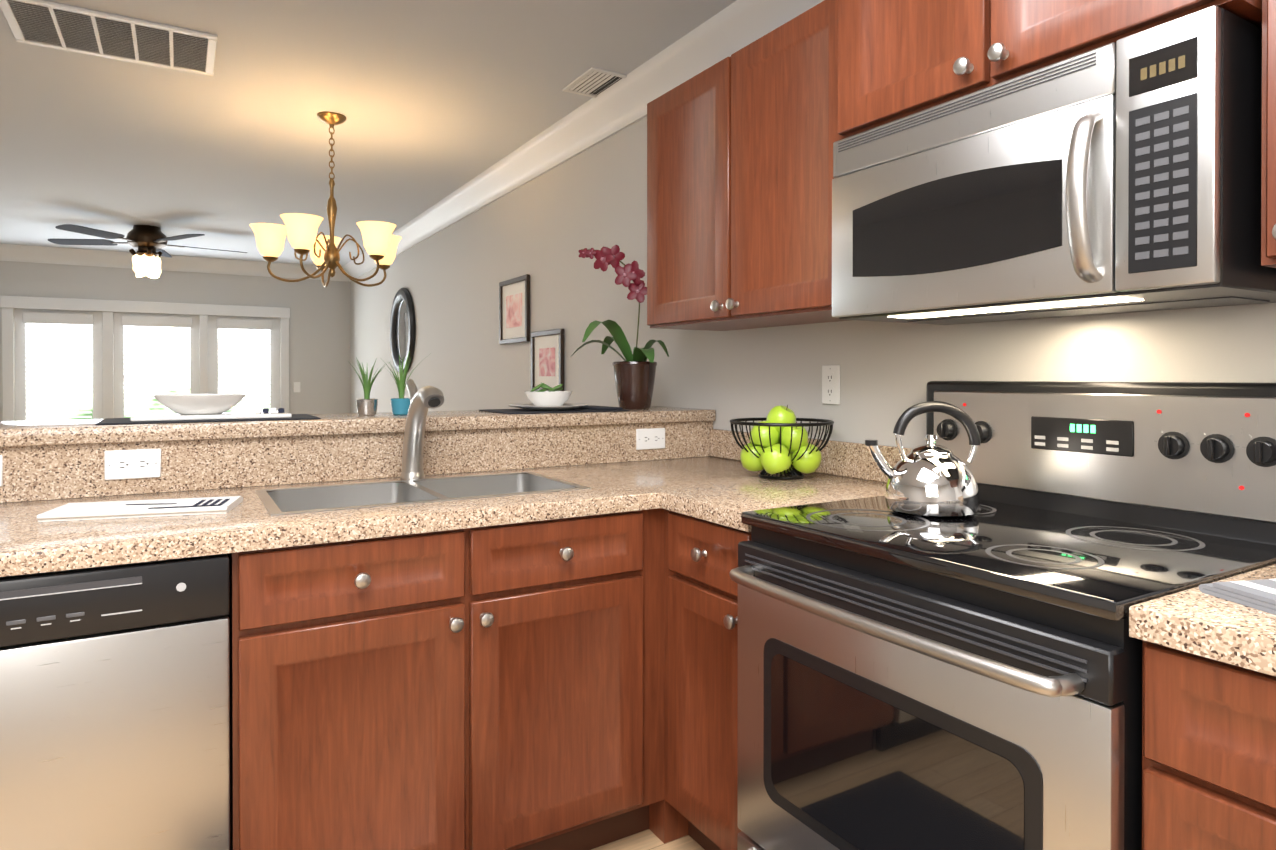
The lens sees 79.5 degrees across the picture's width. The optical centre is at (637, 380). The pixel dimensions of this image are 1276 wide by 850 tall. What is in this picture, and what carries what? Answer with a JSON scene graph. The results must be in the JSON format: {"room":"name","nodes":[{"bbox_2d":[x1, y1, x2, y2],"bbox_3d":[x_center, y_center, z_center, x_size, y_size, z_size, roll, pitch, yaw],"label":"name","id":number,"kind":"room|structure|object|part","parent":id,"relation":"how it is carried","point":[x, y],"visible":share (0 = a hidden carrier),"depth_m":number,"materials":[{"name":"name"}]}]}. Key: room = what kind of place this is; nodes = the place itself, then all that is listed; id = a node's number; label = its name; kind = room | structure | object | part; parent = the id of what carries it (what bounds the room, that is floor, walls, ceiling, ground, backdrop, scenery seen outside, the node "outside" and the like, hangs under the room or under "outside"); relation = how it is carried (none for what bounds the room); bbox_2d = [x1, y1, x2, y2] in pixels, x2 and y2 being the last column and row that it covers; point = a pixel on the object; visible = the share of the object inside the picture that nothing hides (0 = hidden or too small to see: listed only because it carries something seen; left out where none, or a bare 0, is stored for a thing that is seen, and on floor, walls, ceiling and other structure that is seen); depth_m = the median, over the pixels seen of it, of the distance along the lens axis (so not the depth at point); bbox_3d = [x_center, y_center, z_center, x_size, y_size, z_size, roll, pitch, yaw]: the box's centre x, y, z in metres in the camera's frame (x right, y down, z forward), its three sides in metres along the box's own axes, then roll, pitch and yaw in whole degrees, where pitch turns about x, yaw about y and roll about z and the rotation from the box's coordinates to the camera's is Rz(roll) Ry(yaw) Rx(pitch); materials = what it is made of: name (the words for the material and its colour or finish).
{"room":"kitchen","nodes":[
{"label":"kitchen","id":0,"kind":"room"},
{"bbox_2d":[0,261,347,420],"bbox_3d":[-5.009,-0.054,7.863,3.840,2.440,0.120,0,0,-31],"label":"wall","id":1,"kind":"structure","parent":0,"point":[318,320],"depth_m":8.33,"materials":[{"name":"grey paint"}]},
{"bbox_2d":[0,296,289,420],"bbox_3d":[-4.924,0.183,7.859,2.490,1.963,0.127,0,0,-31],"label":"window frames","id":2,"kind":"structure","parent":1,"relation":"in","point":[108,381],"depth_m":7.69,"materials":[{"name":"white wood"}]},
{"bbox_2d":[23,312,93,418],"bbox_3d":[-5.610,-0.142,7.439,0.544,1.018,0.048,0,0,-31],"label":"window blinds","id":3,"kind":"object","parent":2,"relation":"attached to","point":[88,319],"depth_m":7.43,"materials":[{"name":"white plastic"}]},
{"bbox_2d":[122,315,191,416],"bbox_3d":[-4.916,-0.145,7.853,0.597,1.016,0.048,0,0,-31],"label":"window blinds","id":4,"kind":"object","parent":2,"relation":"attached to","point":[127,320],"depth_m":7.83,"materials":[{"name":"white plastic"}]},
{"bbox_2d":[217,318,271,409],"bbox_3d":[-4.234,-0.169,8.260,0.517,0.973,0.048,0,0,-31],"label":"window blinds","id":5,"kind":"object","parent":2,"relation":"attached to","point":[227,324],"depth_m":8.26,"materials":[{"name":"white plastic"}]},
{"bbox_2d":[0,244,339,280],"bbox_3d":[-5.002,-1.200,7.728,3.780,0.144,0.110,0,0,-31],"label":"crown molding","id":6,"kind":"structure","parent":1,"relation":"attached to","point":[8,252],"depth_m":7.83,"materials":[{"name":"white"}]},
{"bbox_2d":[294,382,299,391],"bbox_3d":[-3.785,0.075,8.515,0.070,0.115,0.011,0,0,-31],"label":"light switch","id":7,"kind":"object","parent":1,"relation":"attached to","point":[296,386],"visible":1,"depth_m":8.51,"materials":[{"name":"white plastic"}]},
{"bbox_2d":[0,0,736,266],"bbox_3d":[-2.211,-1.289,3.169,4.140,0.080,11.040,0,0,-31],"label":"ceiling","id":8,"kind":"structure","parent":0,"point":[434,102],"depth_m":3.54,"materials":[{"name":"white paint"}]},
{"bbox_2d":[0,0,217,75],"bbox_3d":[-1.895,-1.242,2.787,0.630,0.010,0.420,0,0,-31],"label":"ceiling vent","id":9,"kind":"object","parent":8,"relation":"in","point":[43,23],"visible":1,"depth_m":2.77,"materials":[{"name":"white metal"}]},
{"bbox_2d":[48,224,246,278],"bbox_3d":[-4.041,-1.057,6.368,1.430,0.416,1.423,0,0,-31],"label":"ceiling fan","id":10,"kind":"object","parent":8,"relation":"hanging from","point":[149,242],"visible":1,"depth_m":6.24,"materials":[{"name":"brown wood"}]},
{"bbox_2d":[250,112,401,286],"bbox_3d":[-1.465,-0.856,3.658,0.689,0.791,0.664,0,0,-31],"label":"chandelier","id":11,"kind":"object","parent":8,"relation":"hanging from","point":[380,241],"visible":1,"depth_m":3.54,"materials":[{"name":"gold metal"}]},
{"bbox_2d":[562,67,626,97],"bbox_3d":[-0.161,-1.245,3.228,0.220,0.008,0.280,0,0,-31],"label":"ceiling vent","id":12,"kind":"object","parent":8,"relation":"in","point":[593,82],"visible":0.69,"depth_m":3.20,"materials":[{"name":"white metal"}]},
{"bbox_2d":[591,829,704,849],"bbox_3d":[-2.282,1.220,3.302,4.140,0.060,11.320,0,0,-31],"label":"floor","id":13,"kind":"structure","parent":0,"point":[648,839],"depth_m":1.98,"materials":[{"name":"beige tile"}]},
{"bbox_2d":[0,553,229,849],"bbox_3d":[-1.180,0.764,1.551,0.598,0.866,0.612,0,0,-31],"label":"dishwasher","id":14,"kind":"object","parent":13,"relation":"on","point":[114,707],"visible":0.98,"depth_m":1.36,"materials":[{"name":"silver metal"}]},
{"bbox_2d":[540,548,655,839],"bbox_3d":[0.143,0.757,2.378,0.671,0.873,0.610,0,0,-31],"label":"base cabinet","id":15,"kind":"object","parent":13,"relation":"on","point":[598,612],"depth_m":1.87,"materials":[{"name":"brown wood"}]},
{"bbox_2d":[0,456,885,603],"bbox_3d":[-0.441,0.302,1.819,2.246,0.040,1.007,0,0,-31],"label":"countertop","id":16,"kind":"structure","parent":15,"relation":"on","point":[628,503],"depth_m":1.69,"materials":[{"name":"beige stone"}]},
{"bbox_2d":[37,496,242,521],"bbox_3d":[-1.061,0.275,1.662,0.340,0.016,0.174,0,0,-17],"label":"towel","id":17,"kind":"object","parent":16,"relation":"on","point":[137,508],"visible":0.98,"depth_m":1.61,"materials":[{"name":"white fabric"}]},
{"bbox_2d":[400,379,443,479],"bbox_3d":[-0.594,0.138,2.107,0.068,0.284,0.271,0,0,-31],"label":"faucet","id":18,"kind":"object","parent":16,"relation":"on","point":[423,400],"visible":1,"depth_m":2.15,"materials":[{"name":"silver metal"}]},
{"bbox_2d":[255,471,590,515],"bbox_3d":[-0.549,0.381,1.974,0.754,0.202,0.404,0,0,-31],"label":"sink","id":19,"kind":"object","parent":16,"relation":"in","point":[283,501],"visible":0.1,"depth_m":2.07,"materials":[{"name":"silver metal"}]},
{"bbox_2d":[729,405,833,479],"bbox_3d":[0.415,0.175,2.222,0.298,0.209,0.298,0,0,-31],"label":"fruit bowl","id":20,"kind":"object","parent":16,"relation":"on","point":[778,443],"visible":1,"depth_m":2.16,"materials":[{"name":"green food"}]},
{"bbox_2d":[656,525,750,849],"bbox_3d":[0.414,0.759,1.966,0.624,0.873,0.375,0,0,-31],"label":"base cabinet","id":21,"kind":"object","parent":13,"relation":"on","point":[697,596],"depth_m":1.83,"materials":[{"name":"brown wood"}]},
{"bbox_2d":[730,381,1275,849],"bbox_3d":[0.657,0.601,1.446,0.739,1.196,0.759,0,0,-31],"label":"range","id":22,"kind":"object","parent":13,"relation":"on","point":[924,683],"visible":0.9,"depth_m":1.32,"materials":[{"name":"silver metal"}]},
{"bbox_3d":[0.407,1.056,1.299,0.060,0.198,0.759,0,0,-31],"label":"drawer","id":23,"kind":"part","parent":22,"relation":"part of","materials":[{"name":"silver metal"}]},
{"bbox_2d":[865,401,980,517],"bbox_3d":[0.610,0.160,1.616,0.214,0.234,0.187,0,0,-31],"label":"kettle","id":24,"kind":"object","parent":22,"relation":"on","point":[931,478],"visible":1,"depth_m":1.57,"materials":[{"name":"silver metal"}]},
{"bbox_3d":[0.387,0.645,1.285,0.108,0.606,0.759,0,0,-31],"label":"door","id":25,"kind":"part","parent":22,"relation":"part of","materials":[{"name":"silver metal"}]},
{"bbox_2d":[1129,624,1275,849],"bbox_3d":[1.002,0.764,0.982,0.624,0.873,0.379,0,0,-31],"label":"base cabinet","id":26,"kind":"object","parent":13,"relation":"on","point":[1209,714],"depth_m":0.92,"materials":[{"name":"brown wood"}]},
{"bbox_2d":[1129,564,1275,663],"bbox_3d":[1.116,0.307,0.781,0.636,0.040,0.842,0,0,-31],"label":"countertop","id":27,"kind":"structure","parent":26,"relation":"on","point":[1192,614],"depth_m":0.93,"materials":[{"name":"beige stone"}]},
{"bbox_2d":[1199,579,1275,614],"bbox_3d":[0.989,0.278,0.958,0.420,0.018,0.246,0,0,-11],"label":"towel","id":28,"kind":"object","parent":27,"relation":"on","point":[1259,594],"visible":1,"depth_m":0.99,"materials":[{"name":"white fabric"}]},
{"bbox_2d":[348,117,1275,447],"bbox_3d":[-0.485,-0.035,4.206,0.120,2.440,11.040,0,0,-31],"label":"wall","id":29,"kind":"structure","parent":0,"point":[544,229],"depth_m":3.21,"materials":[{"name":"grey paint"}]},
{"bbox_2d":[0,420,714,499],"bbox_3d":[-0.694,0.215,2.242,2.246,0.129,0.020,0,0,-31],"label":"backsplash","id":30,"kind":"structure","parent":29,"relation":"attached to","point":[28,473],"depth_m":2.12,"materials":[{"name":"beige stone"}]},
{"bbox_2d":[0,455,2,485],"bbox_3d":[-1.512,0.208,1.735,0.117,0.072,0.011,0,0,-31],"label":"electrical outlet plate","id":31,"kind":"object","parent":30,"relation":"attached to","point":[1,457],"depth_m":1.76,"materials":[{"name":"white plastic"}]},
{"bbox_2d":[104,449,160,479],"bbox_3d":[-1.247,0.207,1.895,0.117,0.072,0.008,0,0,-31],"label":"electrical outlet plate","id":32,"kind":"object","parent":30,"relation":"attached to","point":[131,464],"depth_m":1.89,"materials":[{"name":"white plastic"}]},
{"bbox_2d":[0,406,715,447],"bbox_3d":[-0.810,0.129,2.377,2.306,0.042,0.408,0,0,-31],"label":"countertop","id":33,"kind":"structure","parent":30,"relation":"on","point":[37,433],"depth_m":2.10,"materials":[{"name":"beige stone"}]},
{"bbox_2d":[95,394,320,424],"bbox_3d":[-1.187,0.074,2.144,0.520,0.070,0.280,0,0,-31],"label":"place setting","id":34,"kind":"object","parent":33,"relation":"on","point":[191,408],"visible":1,"depth_m":2.06,"materials":[{"name":"grey ceramic"}]},
{"bbox_2d":[353,357,390,415],"bbox_3d":[-0.825,0.018,2.365,0.119,0.180,0.112,0,0,-31],"label":"plant","id":35,"kind":"object","parent":33,"relation":"on","point":[366,405],"visible":1,"depth_m":2.35,"materials":[{"name":"green plant"}]},
{"bbox_2d":[384,351,429,414],"bbox_3d":[-0.729,0.007,2.420,0.153,0.202,0.117,0,0,-31],"label":"plant","id":36,"kind":"object","parent":33,"relation":"on","point":[400,405],"visible":0.94,"depth_m":2.38,"materials":[{"name":"green plant"}]},
{"bbox_2d":[479,383,629,413],"bbox_3d":[-0.294,0.057,2.678,0.440,0.100,0.300,0,0,-31],"label":"place setting","id":37,"kind":"object","parent":33,"relation":"on","point":[552,400],"visible":1,"depth_m":2.62,"materials":[{"name":"grey ceramic"}]},
{"bbox_2d":[571,245,668,408],"bbox_3d":[-0.086,-0.198,2.815,0.361,0.607,0.434,0,0,-31],"label":"orchid","id":38,"kind":"object","parent":33,"relation":"on","point":[634,373],"visible":1,"depth_m":2.81,"materials":[{"name":"brown"}]},
{"bbox_2d":[636,428,664,449],"bbox_3d":[0.046,0.203,2.666,0.117,0.072,0.008,0,0,-31],"label":"electrical outlet plate","id":39,"kind":"object","parent":30,"relation":"attached to","point":[651,438],"depth_m":2.66,"materials":[{"name":"white plastic"}]},
{"bbox_2d":[390,288,415,373],"bbox_3d":[-2.055,-0.427,6.667,0.046,0.756,0.756,0,0,-31],"label":"round mirror","id":40,"kind":"object","parent":29,"relation":"attached to","point":[402,331],"visible":0.92,"depth_m":6.66,"materials":[{"name":"black mirror"}]},
{"bbox_2d":[499,274,529,344],"bbox_3d":[-0.720,-0.404,4.453,0.022,0.375,0.430,0,0,-31],"label":"picture frame","id":41,"kind":"object","parent":29,"relation":"attached to","point":[514,310],"visible":1,"depth_m":4.44,"materials":[{"name":"brown"}]},
{"bbox_2d":[531,328,563,390],"bbox_3d":[-0.482,-0.097,4.056,0.022,0.335,0.390,0,0,-31],"label":"picture frame","id":42,"kind":"object","parent":29,"relation":"attached to","point":[547,357],"visible":0.77,"depth_m":4.04,"materials":[{"name":"brown"}]},
{"bbox_2d":[340,0,823,281],"bbox_3d":[-0.583,-1.182,4.141,0.110,0.144,10.800,0,0,-31],"label":"crown molding","id":43,"kind":"structure","parent":29,"relation":"attached to","point":[622,103],"depth_m":3.38,"materials":[{"name":"white wood"}]},
{"bbox_2d":[647,1,848,330],"bbox_3d":[0.402,-0.555,2.272,0.330,0.759,0.926,0,0,-31],"label":"upper cabinet","id":44,"kind":"object","parent":29,"relation":"attached to","point":[740,168],"depth_m":2.13,"materials":[{"name":"brown wood"}]},
{"bbox_2d":[708,428,912,483],"bbox_3d":[0.932,0.232,1.690,0.020,0.101,2.592,0,0,-31],"label":"backsplash","id":45,"kind":"structure","parent":29,"relation":"attached to","point":[841,458],"depth_m":2.24,"materials":[{"name":"beige stone"}]},
{"bbox_2d":[822,365,839,404],"bbox_3d":[0.577,0.013,2.298,0.008,0.117,0.072,0,0,-31],"label":"electrical outlet plate","id":46,"kind":"object","parent":29,"relation":"attached to","point":[830,373],"depth_m":2.29,"materials":[{"name":"white plastic"}]},
{"bbox_2d":[824,0,1259,147],"bbox_3d":[0.814,-0.820,1.521,0.390,0.540,0.776,0,0,-31],"label":"upper cabinet","id":47,"kind":"object","parent":29,"relation":"attached to","point":[886,61],"depth_m":1.51,"materials":[{"name":"brown wood"}]},
{"bbox_2d":[832,6,1275,324],"bbox_3d":[0.781,-0.341,1.514,0.458,0.408,0.757,0,0,-31],"label":"microwave","id":48,"kind":"object","parent":47,"relation":"attached to","point":[1122,175],"visible":1,"depth_m":1.29,"materials":[{"name":"silver metal"}]},
{"bbox_3d":[0.718,-0.297,1.235,0.064,0.278,0.032,0,0,-31],"label":"handle","id":49,"kind":"part","parent":48,"relation":"part of","materials":[{"name":"silver metal"}]},
{"bbox_2d":[1240,0,1275,267],"bbox_3d":[1.159,-0.548,1.004,0.330,0.759,0.460,0,0,-31],"label":"upper cabinet","id":50,"kind":"object","parent":29,"relation":"attached to","point":[1264,17],"depth_m":1.10,"materials":[{"name":"brown wood"}]},
{"label":"outside","id":51,"kind":"structure","parent":0,"visible":0},
{"bbox_2d":[26,323,269,420],"bbox_3d":[-5.132,-0.035,8.166,3.400,2.800,0.005,0,0,-31],"label":"sky","id":52,"kind":"structure","parent":51,"point":[91,392],"depth_m":8.09,"materials":[{"name":"white"}]}
]}

